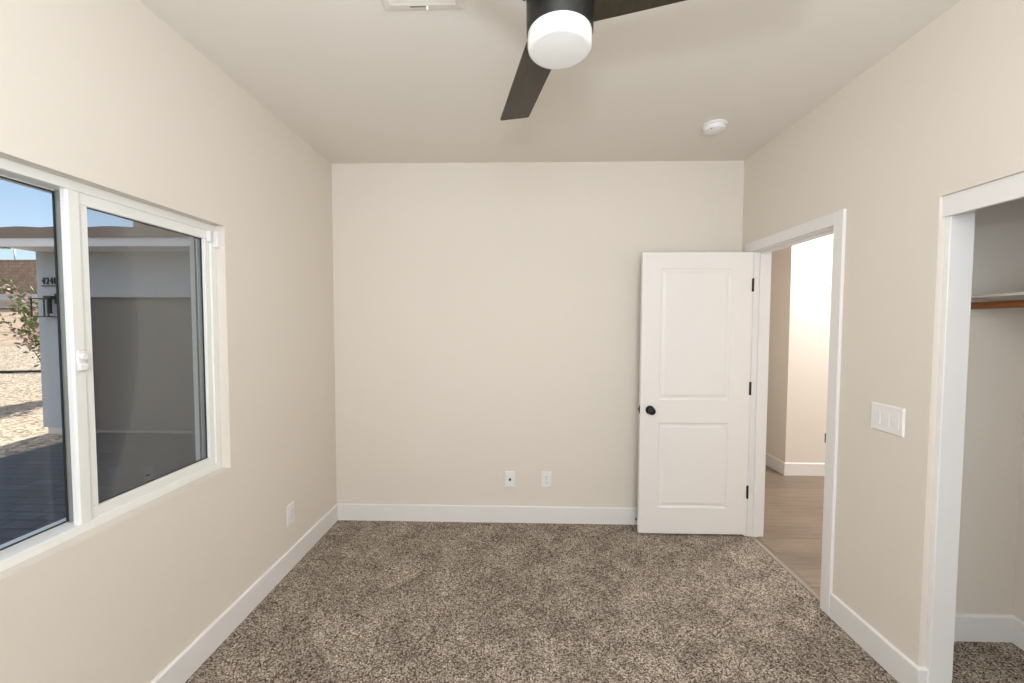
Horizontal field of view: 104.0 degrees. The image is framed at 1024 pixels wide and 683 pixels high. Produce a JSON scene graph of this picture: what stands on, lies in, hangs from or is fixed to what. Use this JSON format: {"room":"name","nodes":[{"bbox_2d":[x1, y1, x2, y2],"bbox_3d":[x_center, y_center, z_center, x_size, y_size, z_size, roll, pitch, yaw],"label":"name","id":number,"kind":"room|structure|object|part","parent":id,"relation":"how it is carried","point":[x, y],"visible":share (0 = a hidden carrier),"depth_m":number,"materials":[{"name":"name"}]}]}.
{"room":"empty bedroom","nodes":[
{"label":"empty bedroom","id":0,"kind":"room"},
{"bbox_2d":[0,0,336,682],"bbox_3d":[-1.516,0.157,0.584,0.170,2.800,5.240,0,2,1],"label":"wall","id":1,"kind":"structure","parent":0,"point":[105,95],"depth_m":1.72,"materials":[{"name":"beige paint"}]},
{"bbox_2d":[0,157,221,571],"bbox_3d":[-1.498,0.059,1.350,0.117,1.187,1.230,0,2,1],"label":"window","id":2,"kind":"structure","parent":1,"relation":"in","point":[71,200],"depth_m":1.37,"materials":[{"name":"white plastic"}]},
{"bbox_3d":[-1.466,0.047,1.634,0.021,1.131,0.608,0,2,1],"label":"sash","id":3,"kind":"part","parent":2,"relation":"part of","materials":[{"name":"white plastic"}]},
{"bbox_2d":[206,230,211,241],"bbox_3d":[-1.438,-0.499,1.897,0.018,0.053,0.016,0,2,1],"label":"magnet","id":4,"kind":"object","parent":2,"relation":"attached to","point":[208,233],"visible":1,"depth_m":1.89,"materials":[{"name":"white plastic"}]},
{"bbox_2d":[212,232,219,247],"bbox_3d":[-1.428,-0.489,1.930,0.023,0.075,0.022,0,2,1],"label":"sensor","id":5,"kind":"object","parent":2,"relation":"attached to","point":[215,235],"visible":1,"depth_m":1.92,"materials":[{"name":"white plastic"}]},
{"bbox_2d":[150,504,337,682],"bbox_3d":[-1.427,1.433,0.626,0.014,0.128,4.986,0,2,1],"label":"baseboard","id":6,"kind":"structure","parent":1,"relation":"attached to","point":[187,662],"depth_m":2.03,"materials":[{"name":"white paint"}]},
{"bbox_2d":[286,501,294,526],"bbox_3d":[-1.382,1.077,2.500,0.009,0.128,0.078,0,2,1],"label":"power outlet","id":7,"kind":"object","parent":1,"relation":"attached to","point":[290,508],"visible":1,"depth_m":2.49,"materials":[{"name":"white plastic"}]},
{"bbox_2d":[332,161,743,507],"bbox_3d":[0.172,0.028,3.099,3.077,2.740,0.120,0,2,1],"label":"wall","id":8,"kind":"structure","parent":0,"point":[487,315],"depth_m":3.04,"materials":[{"name":"beige paint"}]},
{"bbox_2d":[336,503,636,524],"bbox_3d":[0.166,1.336,3.086,3.077,0.128,0.014,0,2,1],"label":"baseboard","id":9,"kind":"structure","parent":8,"relation":"attached to","point":[346,511],"depth_m":3.09,"materials":[{"name":"white paint"}]},
{"bbox_2d":[505,471,514,487],"bbox_3d":[-0.015,1.063,3.077,0.078,0.128,0.018,0,2,1],"label":"cable plate","id":10,"kind":"object","parent":8,"relation":"attached to","point":[509,475],"visible":1,"depth_m":3.08,"materials":[{"name":"white plastic"}]},
{"bbox_2d":[541,471,551,487],"bbox_3d":[0.266,1.062,3.075,0.078,0.128,0.009,0,2,1],"label":"power outlet","id":11,"kind":"object","parent":8,"relation":"attached to","point":[546,476],"visible":1,"depth_m":3.07,"materials":[{"name":"white plastic"}]},
{"bbox_2d":[139,0,960,163],"bbox_3d":[0.462,-1.295,0.494,4.116,0.120,5.240,0,2,1],"label":"ceiling","id":12,"kind":"structure","parent":0,"point":[358,81],"depth_m":1.91,"materials":[{"name":"beige paint"}]},
{"bbox_2d":[381,0,463,10],"bbox_3d":[-0.339,-1.266,1.433,0.308,0.020,0.212,0,2,1],"label":"ceiling vent","id":13,"kind":"object","parent":12,"relation":"in","point":[387,4],"visible":1,"depth_m":1.51,"materials":[{"name":"white metal"}]},
{"bbox_2d":[500,0,685,120],"bbox_3d":[0.195,-1.043,1.196,1.101,0.442,1.081,0,2,1],"label":"ceiling fan","id":14,"kind":"object","parent":12,"relation":"hanging from","point":[559,32],"visible":1,"depth_m":1.11,"materials":[{"name":"black metal"}]},
{"bbox_3d":[0.065,-0.956,1.468,0.126,0.033,0.540,0,2,-12],"label":"blade","id":15,"kind":"part","parent":14,"relation":"part of","materials":[{"name":"brown wood"}]},
{"bbox_3d":[0.135,-0.843,1.130,0.181,0.047,0.181,0,2,1],"label":"lamp shade","id":16,"kind":"part","parent":14,"relation":"part of","materials":[{"name":"white glass"}]},
{"bbox_3d":[0.467,-0.936,1.015,0.540,0.033,0.126,1,2,18],"label":"blade","id":17,"kind":"part","parent":14,"relation":"part of","materials":[{"name":"brown wood"}]},
{"bbox_2d":[702,119,727,134],"bbox_3d":[1.227,-1.291,2.423,0.140,0.041,0.140,0,2,1],"label":"smoke detector","id":18,"kind":"object","parent":12,"relation":"attached to","point":[713,127],"visible":1,"depth_m":2.39,"materials":[{"name":"white plastic"}]},
{"bbox_2d":[185,465,1023,682],"bbox_3d":[2.021,1.472,2.201,7.170,0.060,8.300,0,2,1],"label":"floor","id":19,"kind":"structure","parent":0,"point":[370,601],"depth_m":2.13,"materials":[{"name":"brown carpet"}]},
{"bbox_2d":[750,536,819,601],"bbox_3d":[1.725,1.427,2.528,0.028,0.006,0.723,0,2,1],"label":"transition strip","id":20,"kind":"object","parent":19,"relation":"on","point":[762,546],"visible":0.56,"depth_m":2.49,"materials":[{"name":"beige wood"}]},
{"bbox_2d":[766,234,832,462],"bbox_3d":[4.254,-0.043,5.117,2.862,2.740,2.238,0,2,1],"label":"wall","id":21,"kind":"structure","parent":0,"point":[801,274],"depth_m":4.05,"materials":[{"name":"beige paint"}]},
{"bbox_2d":[765,453,824,475],"bbox_3d":[4.243,1.262,5.164,2.876,0.128,2.252,0,2,1],"label":"baseboard","id":22,"kind":"structure","parent":21,"relation":"attached to","point":[787,469],"depth_m":4.07,"materials":[{"name":"white paint"}]},
{"bbox_2d":[742,0,1023,666],"bbox_3d":[1.706,0.137,0.562,0.118,2.740,5.120,0,2,1],"label":"wall","id":23,"kind":"structure","parent":0,"point":[941,114],"depth_m":1.74,"materials":[{"name":"beige paint"}]},
{"bbox_2d":[637,252,753,534],"bbox_3d":[1.312,0.383,2.883,0.799,2.030,0.165,0,2,1],"label":"door","id":24,"kind":"structure","parent":23,"relation":"in","point":[695,386],"depth_m":2.87,"materials":[{"name":"white paint"}]},
{"bbox_3d":[0.991,0.494,2.845,0.064,0.064,0.065,0,2,1],"label":"knob","id":25,"kind":"part","parent":24,"relation":"part of","materials":[{"name":"black metal"}]},
{"bbox_2d":[744,209,846,615],"bbox_3d":[1.753,0.370,2.498,0.152,2.116,0.890,0,2,1],"label":"door frame","id":26,"kind":"structure","parent":23,"relation":"attached to","point":[837,220],"depth_m":2.46,"materials":[{"name":"white paint"}]},
{"bbox_2d":[829,593,927,682],"bbox_3d":[1.680,1.391,1.864,0.040,0.128,0.464,0,2,1],"label":"baseboard","id":27,"kind":"structure","parent":23,"relation":"attached to","point":[899,666],"depth_m":1.82,"materials":[{"name":"white paint"}]},
{"bbox_2d":[871,402,904,437],"bbox_3d":[1.672,0.345,1.784,0.010,0.124,0.160,0,2,1],"label":"light switch","id":28,"kind":"object","parent":23,"relation":"attached to","point":[889,419],"visible":1,"depth_m":1.77,"materials":[{"name":"white plastic"}]},
{"bbox_2d":[925,210,975,682],"bbox_3d":[1.744,0.478,1.596,0.093,1.975,0.020,0,2,1],"label":"door frame","id":29,"kind":"structure","parent":23,"relation":"attached to","point":[960,228],"depth_m":1.58,"materials":[{"name":"white paint"}]},
{"bbox_2d":[955,198,1023,614],"bbox_3d":[2.115,0.082,1.941,0.631,2.740,0.090,0,2,1],"label":"wall","id":30,"kind":"structure","parent":0,"point":[995,373],"depth_m":1.91,"materials":[{"name":"beige paint"}]},
{"bbox_2d":[954,614,1023,650],"bbox_3d":[2.081,1.437,0.774,0.631,0.128,2.355,0,2,1],"label":"baseboard","id":31,"kind":"structure","parent":30,"relation":"attached to","point":[968,627],"depth_m":1.93,"materials":[{"name":"white paint"}]},
{"bbox_2d":[1012,410,1023,621],"bbox_3d":[2.450,0.133,0.706,0.100,2.740,2.545,0,2,1],"label":"wall","id":32,"kind":"structure","parent":0,"point":[1018,591],"depth_m":1.91,"materials":[{"name":"beige paint"}]},
{"bbox_2d":[970,292,1023,315],"bbox_3d":[2.198,-0.117,0.707,0.406,0.090,2.355,0,2,1],"label":"closet shelf","id":33,"kind":"object","parent":32,"relation":"attached to","point":[1016,295],"visible":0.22,"depth_m":1.86,"materials":[{"name":"beige paint"}]},
{"bbox_2d":[970,300,1023,311],"bbox_3d":[2.105,-0.118,0.701,0.060,0.060,2.336,0,2,1],"label":"closet rod","id":34,"kind":"object","parent":33,"relation":"attached to","point":[1011,303],"visible":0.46,"depth_m":1.75,"materials":[{"name":"brown wood"}]},
{"label":"outside","id":35,"kind":"structure","parent":0,"visible":0},
{"bbox_2d":[0,300,38,345],"bbox_3d":[-23.946,-2.132,40.087,43.000,2.777,47.020,0,2,1],"label":"bank","id":36,"kind":"object","parent":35,"point":[9,340],"visible":0.04,"depth_m":19.24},
{"bbox_2d":[0,260,36,293],"bbox_3d":[-26.316,-3.730,24.973,39.000,2.700,0.260,0,2,1],"label":"wall","id":37,"kind":"structure","parent":36,"relation":"on","point":[21,272],"depth_m":24.96,"materials":[{"name":"brown brick"}]},
{"bbox_2d":[0,294,37,299],"bbox_3d":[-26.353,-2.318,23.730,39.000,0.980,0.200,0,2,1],"label":"kerb","id":38,"kind":"object","parent":36,"relation":"on","point":[2,297],"depth_m":23.69,"materials":[{"name":"grey concrete"}]},
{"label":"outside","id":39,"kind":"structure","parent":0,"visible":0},
{"bbox_2d":[0,346,99,457],"bbox_3d":[-23.964,1.014,5.686,44.700,0.838,22.000,0,2,1],"label":"gravel","id":40,"kind":"object","parent":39,"point":[22,429],"visible":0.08,"depth_m":8.33,"materials":[{"name":"beige gravel"}]},
{"bbox_2d":[0,277,40,367],"bbox_3d":[-10.423,-0.060,9.313,1.850,2.810,2.089,-1,2,-17],"label":"flowering shrub","id":41,"kind":"object","parent":40,"relation":"on","point":[32,323],"visible":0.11,"depth_m":8.80,"materials":[{"name":"green plant"}]},
{"bbox_2d":[0,370,40,372],"bbox_3d":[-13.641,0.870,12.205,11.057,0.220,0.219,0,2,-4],"label":"irrigation hose","id":42,"kind":"object","parent":40,"relation":"on","point":[11,371],"visible":0.14,"depth_m":12.03,"materials":[{"name":"grey"}]},
{"bbox_2d":[0,221,194,433],"bbox_3d":[-6.024,-0.631,9.214,9.280,4.120,7.120,0,2,1],"label":"house","id":43,"kind":"structure","parent":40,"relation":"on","point":[139,274],"depth_m":6.27,"materials":[{"name":"grey paint"}]},
{"bbox_2d":[30,294,56,316],"bbox_3d":[-7.055,-0.553,6.088,0.305,0.365,0.220,0,2,1],"label":"wall lantern","id":44,"kind":"object","parent":43,"relation":"attached to","point":[48,299],"visible":0.76,"depth_m":6.06,"materials":[{"name":"black metal"}]},
{"bbox_3d":[-7.057,-0.562,6.119,0.130,0.270,0.102,0,2,1],"label":"arm","id":45,"kind":"part","parent":44,"relation":"part of","materials":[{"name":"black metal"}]},
{"bbox_2d":[41,277,55,285],"bbox_3d":[-7.144,-0.920,6.177,0.260,0.137,0.018,0,2,1],"label":"house number","id":46,"kind":"object","parent":43,"relation":"attached to","point":[43,279],"visible":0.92,"depth_m":6.17,"materials":[{"name":"grey metal"}]},
{"bbox_3d":[-4.290,0.355,6.288,4.800,2.160,0.040,0,2,1],"label":"door","id":47,"kind":"part","parent":43,"relation":"part of","materials":[{"name":"grey"}]},
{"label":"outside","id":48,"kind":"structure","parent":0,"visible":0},
{"bbox_2d":[0,432,195,544],"bbox_3d":[-4.153,1.800,0.367,5.080,0.200,12.300,0,2,1],"label":"deck","id":49,"kind":"structure","parent":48,"point":[32,486],"depth_m":4.65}
]}

